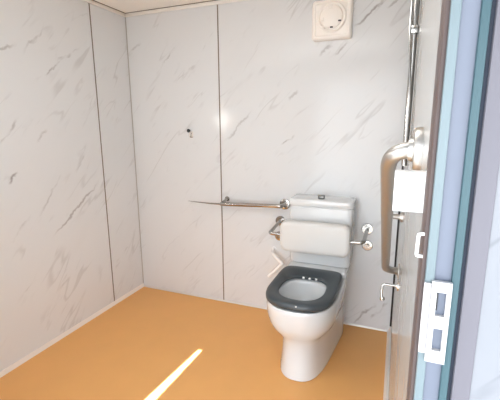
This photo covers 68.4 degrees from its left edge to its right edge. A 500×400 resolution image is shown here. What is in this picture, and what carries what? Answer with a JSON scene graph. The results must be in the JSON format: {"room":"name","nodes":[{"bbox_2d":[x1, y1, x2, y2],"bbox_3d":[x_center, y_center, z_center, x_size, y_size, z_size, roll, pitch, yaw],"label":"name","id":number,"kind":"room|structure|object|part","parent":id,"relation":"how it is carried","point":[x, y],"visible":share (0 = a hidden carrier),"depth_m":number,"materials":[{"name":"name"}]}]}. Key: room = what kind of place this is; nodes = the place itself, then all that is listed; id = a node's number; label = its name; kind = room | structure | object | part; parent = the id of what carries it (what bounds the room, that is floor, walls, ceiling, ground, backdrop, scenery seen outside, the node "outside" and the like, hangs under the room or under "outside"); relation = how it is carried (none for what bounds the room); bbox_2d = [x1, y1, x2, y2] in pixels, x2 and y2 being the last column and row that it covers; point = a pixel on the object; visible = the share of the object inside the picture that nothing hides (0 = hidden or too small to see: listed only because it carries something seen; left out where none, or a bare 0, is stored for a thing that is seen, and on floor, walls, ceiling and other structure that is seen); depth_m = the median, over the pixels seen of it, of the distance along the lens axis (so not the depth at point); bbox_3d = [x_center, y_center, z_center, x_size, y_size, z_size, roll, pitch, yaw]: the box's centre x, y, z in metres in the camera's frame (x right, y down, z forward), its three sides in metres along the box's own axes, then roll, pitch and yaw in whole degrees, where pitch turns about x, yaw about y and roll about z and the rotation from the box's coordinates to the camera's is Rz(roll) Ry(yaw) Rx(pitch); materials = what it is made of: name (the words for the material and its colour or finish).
{"room":"public restroom","nodes":[
{"label":"public restroom","id":0,"kind":"room"},
{"bbox_2d":[0,0,142,371],"bbox_3d":[-1.409,-0.149,2.213,0.060,2.327,2.119,4,12,21],"label":"wall","id":1,"kind":"structure","parent":0,"point":[56,273],"depth_m":2.47,"materials":[{"name":"stone"}]},
{"bbox_2d":[0,283,143,377],"bbox_3d":[-1.369,0.979,2.429,0.012,0.030,2.119,4,12,21],"label":"baseboard","id":2,"kind":"structure","parent":1,"relation":"attached to","point":[10,368],"depth_m":2.58,"materials":[{"name":"white plastic"}]},
{"bbox_2d":[88,3,114,300],"bbox_3d":[-1.129,-0.275,2.822,0.002,2.271,0.009,4,12,21],"label":"trim","id":3,"kind":"structure","parent":1,"relation":"attached to","point":[88,3],"depth_m":2.79,"materials":[{"name":"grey metal"}]},
{"bbox_2d":[95,0,210,12],"bbox_3d":[0.161,-1.203,1.357,3.457,0.060,2.239,4,12,21],"label":"ceiling","id":4,"kind":"structure","parent":0,"point":[126,6],"depth_m":2.70,"materials":[{"name":"white paint"}]},
{"bbox_2d":[0,287,386,399],"bbox_3d":[-0.371,1.100,2.080,2.257,0.080,2.179,4,12,21],"label":"floor","id":5,"kind":"structure","parent":0,"point":[152,344],"depth_m":2.32,"materials":[{"name":"orange plastic"}]},
{"bbox_2d":[266,194,356,381],"bbox_3d":[0.384,0.500,2.336,0.442,0.984,0.806,4,12,21],"label":"toilet","id":6,"kind":"object","parent":5,"relation":"on","point":[305,299],"visible":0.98,"depth_m":2.29,"materials":[{"name":"white ceramic"}]},
{"bbox_3d":[0.329,0.527,2.239,0.402,0.037,0.570,4,12,21],"label":"seat","id":7,"kind":"part","parent":6,"relation":"part of","materials":[{"name":"grey plastic"}]},
{"bbox_3d":[0.498,0.008,2.520,0.432,0.046,0.203,4,12,21],"label":"cistern lid","id":8,"kind":"part","parent":6,"relation":"part of","materials":[{"name":"white ceramic"}]},
{"bbox_2d":[126,0,413,329],"bbox_3d":[0.014,-0.278,2.804,2.257,2.327,0.060,4,12,21],"label":"wall","id":9,"kind":"structure","parent":0,"point":[299,114],"depth_m":2.71,"materials":[{"name":"stone"}]},
{"bbox_2d":[125,17,143,282],"bbox_3d":[-0.988,-0.346,3.163,0.005,2.269,0.005,4,12,21],"label":"trim","id":10,"kind":"structure","parent":9,"relation":"attached to","point":[125,17],"depth_m":3.14,"materials":[{"name":"grey metal"}]},
{"bbox_2d":[82,0,245,16],"bbox_3d":[-0.396,-1.199,1.585,2.137,0.025,2.119,4,12,21],"label":"trim","id":11,"kind":"structure","parent":9,"relation":"attached to","point":[92,2],"depth_m":2.73,"materials":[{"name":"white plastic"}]},
{"bbox_2d":[187,129,192,137],"bbox_3d":[-0.476,-0.526,2.903,0.045,0.069,0.030,4,12,21],"label":"robe hook","id":12,"kind":"object","parent":9,"relation":"attached to","point":[188,130],"visible":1,"depth_m":2.91,"materials":[{"name":"silver metal"}]},
{"bbox_2d":[217,5,223,299],"bbox_3d":[-0.227,-0.281,2.868,0.009,2.287,0.002,4,12,21],"label":"trim","id":13,"kind":"structure","parent":9,"relation":"attached to","point":[217,5],"depth_m":2.84,"materials":[{"name":"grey metal"}]},
{"bbox_2d":[191,196,289,209],"bbox_3d":[-0.111,0.011,2.838,0.849,0.082,0.082,4,12,21],"label":"grab rail","id":14,"kind":"object","parent":9,"relation":"attached to","point":[284,203],"visible":1,"depth_m":2.75,"materials":[{"name":"metal"}]},
{"bbox_3d":[0.019,0.033,2.787,0.516,0.054,0.079,4,12,21],"label":"rail","id":15,"kind":"part","parent":14,"relation":"part of","materials":[{"name":"metal"}]},
{"bbox_2d":[144,285,386,331],"bbox_3d":[0.008,0.863,3.003,2.113,0.012,0.010,4,12,21],"label":"baseboard","id":16,"kind":"structure","parent":9,"relation":"attached to","point":[346,323],"depth_m":3.06,"materials":[{"name":"plastic"}]},
{"bbox_2d":[267,246,282,277],"bbox_3d":[0.203,0.480,2.795,0.126,0.225,0.102,4,12,21],"label":"hose","id":17,"kind":"object","parent":9,"relation":"attached to","point":[275,256],"visible":1,"depth_m":2.76,"materials":[{"name":"white plastic"}]},
{"bbox_2d":[269,216,372,257],"bbox_3d":[0.466,0.243,2.530,0.710,0.238,0.299,4,12,21],"label":"padded backrest","id":18,"kind":"object","parent":9,"relation":"attached to","point":[318,238],"visible":1,"depth_m":2.40,"materials":[{"name":"white plastic"}]},
{"bbox_3d":[0.213,0.199,2.635,0.099,0.051,0.274,4,12,21],"label":"arm","id":19,"kind":"part","parent":18,"relation":"part of","materials":[{"name":"metal"}]},
{"bbox_2d":[280,219,350,257],"bbox_3d":[0.423,0.252,2.421,0.463,0.212,0.065,4,12,21],"label":"cushion","id":20,"kind":"object","parent":18,"relation":"on","point":[318,238],"depth_m":2.39,"materials":[{"name":"white plastic"}]},
{"bbox_3d":[0.728,0.236,2.433,0.096,0.051,0.274,4,12,21],"label":"arm","id":21,"kind":"part","parent":18,"relation":"part of","materials":[{"name":"metal"}]},
{"bbox_2d":[312,0,353,41],"bbox_3d":[0.522,-1.151,2.348,0.253,0.239,0.067,4,12,21],"label":"exhaust fan","id":22,"kind":"object","parent":9,"relation":"attached to","point":[332,20],"visible":1,"depth_m":2.33,"materials":[{"name":"beige plastic"}]},
{"bbox_2d":[389,166,403,327],"bbox_3d":[0.989,-0.194,2.389,0.011,2.277,0.006,4,12,21],"label":"trim","id":23,"kind":"structure","parent":9,"relation":"attached to","point":[402,166],"depth_m":2.52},
{"bbox_2d":[388,0,441,399],"bbox_3d":[0.631,0.001,1.413,0.060,2.327,2.119,4,12,21],"label":"wall","id":24,"kind":"structure","parent":0,"point":[430,10],"depth_m":0.85,"materials":[{"name":"stone"}]},
{"bbox_2d":[383,327,390,399],"bbox_3d":[0.599,1.116,1.656,0.024,0.045,2.119,4,12,21],"label":"baseboard","id":25,"kind":"structure","parent":24,"relation":"attached to","point":[387,361],"depth_m":2.20,"materials":[{"name":"white plastic"}]},
{"bbox_2d":[380,281,398,300],"bbox_3d":[0.584,0.380,1.544,0.071,0.090,0.040,4,12,21],"label":"holder","id":26,"kind":"object","parent":24,"relation":"attached to","point":[396,285],"visible":0.99,"depth_m":1.54,"materials":[{"name":"metal"}]},
{"bbox_3d":[0.581,0.382,1.540,0.069,0.064,0.021,4,12,21],"label":"arm","id":27,"kind":"part","parent":26,"relation":"part of","materials":[{"name":"metal"}]},
{"bbox_2d":[393,213,402,221],"bbox_3d":[0.661,0.077,1.670,0.062,0.044,0.044,4,12,21],"label":"peg","id":28,"kind":"object","parent":24,"relation":"attached to","point":[395,216],"visible":0.84,"depth_m":1.66,"materials":[{"name":"metal"}]},
{"bbox_2d":[380,127,423,277],"bbox_3d":[0.466,0.107,1.188,0.081,0.678,1.002,4,12,21],"label":"grab rail","id":29,"kind":"object","parent":24,"relation":"attached to","point":[412,150],"visible":0.98,"depth_m":0.79,"materials":[{"name":"metal"}]},
{"bbox_3d":[0.467,0.111,1.190,0.081,0.634,0.956,4,12,21],"label":"rail","id":30,"kind":"part","parent":29,"relation":"part of","materials":[{"name":"metal"}]},
{"bbox_2d":[392,170,426,212],"bbox_3d":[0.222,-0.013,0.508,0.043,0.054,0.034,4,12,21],"label":"wall box","id":31,"kind":"object","parent":24,"relation":"attached to","point":[409,185],"visible":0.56,"depth_m":0.49,"materials":[{"name":"white plastic"}]},
{"bbox_2d":[401,0,419,165],"bbox_3d":[0.621,-0.633,1.400,0.035,1.005,0.084,4,12,21],"label":"riser rail","id":32,"kind":"object","parent":24,"relation":"attached to","point":[415,5],"visible":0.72,"depth_m":1.40,"materials":[{"name":"metal"}]},
{"bbox_2d":[469,166,499,399],"bbox_3d":[0.804,0.268,0.198,1.213,2.367,0.064,4,12,21],"label":"wall","id":33,"kind":"structure","parent":0,"point":[485,384],"depth_m":0.36,"materials":[{"name":"white paint"}]},
{"bbox_3d":[-0.799,0.149,0.829,2.242,2.367,0.060,4,12,21],"label":"wall","id":34,"kind":"structure","parent":0,"visible":0},
{"bbox_2d":[406,0,499,399],"bbox_3d":[-0.276,0.274,0.642,1.117,2.190,0.078,4,12,21],"label":"door frame","id":35,"kind":"structure","parent":34,"relation":"in","point":[463,163],"depth_m":0.36,"materials":[{"name":"blue metal"}]},
{"bbox_3d":[0.194,0.127,0.380,0.018,0.090,0.005,4,12,21],"label":"strike plate","id":36,"kind":"part","parent":35,"relation":"part of","materials":[{"name":"silver metal"}]},
{"bbox_3d":[0.225,0.342,0.421,0.017,2.140,0.016,4,12,21],"label":"trim","id":37,"kind":"part","parent":35,"relation":"part of","materials":[{"name":"grey metal"}]}
]}

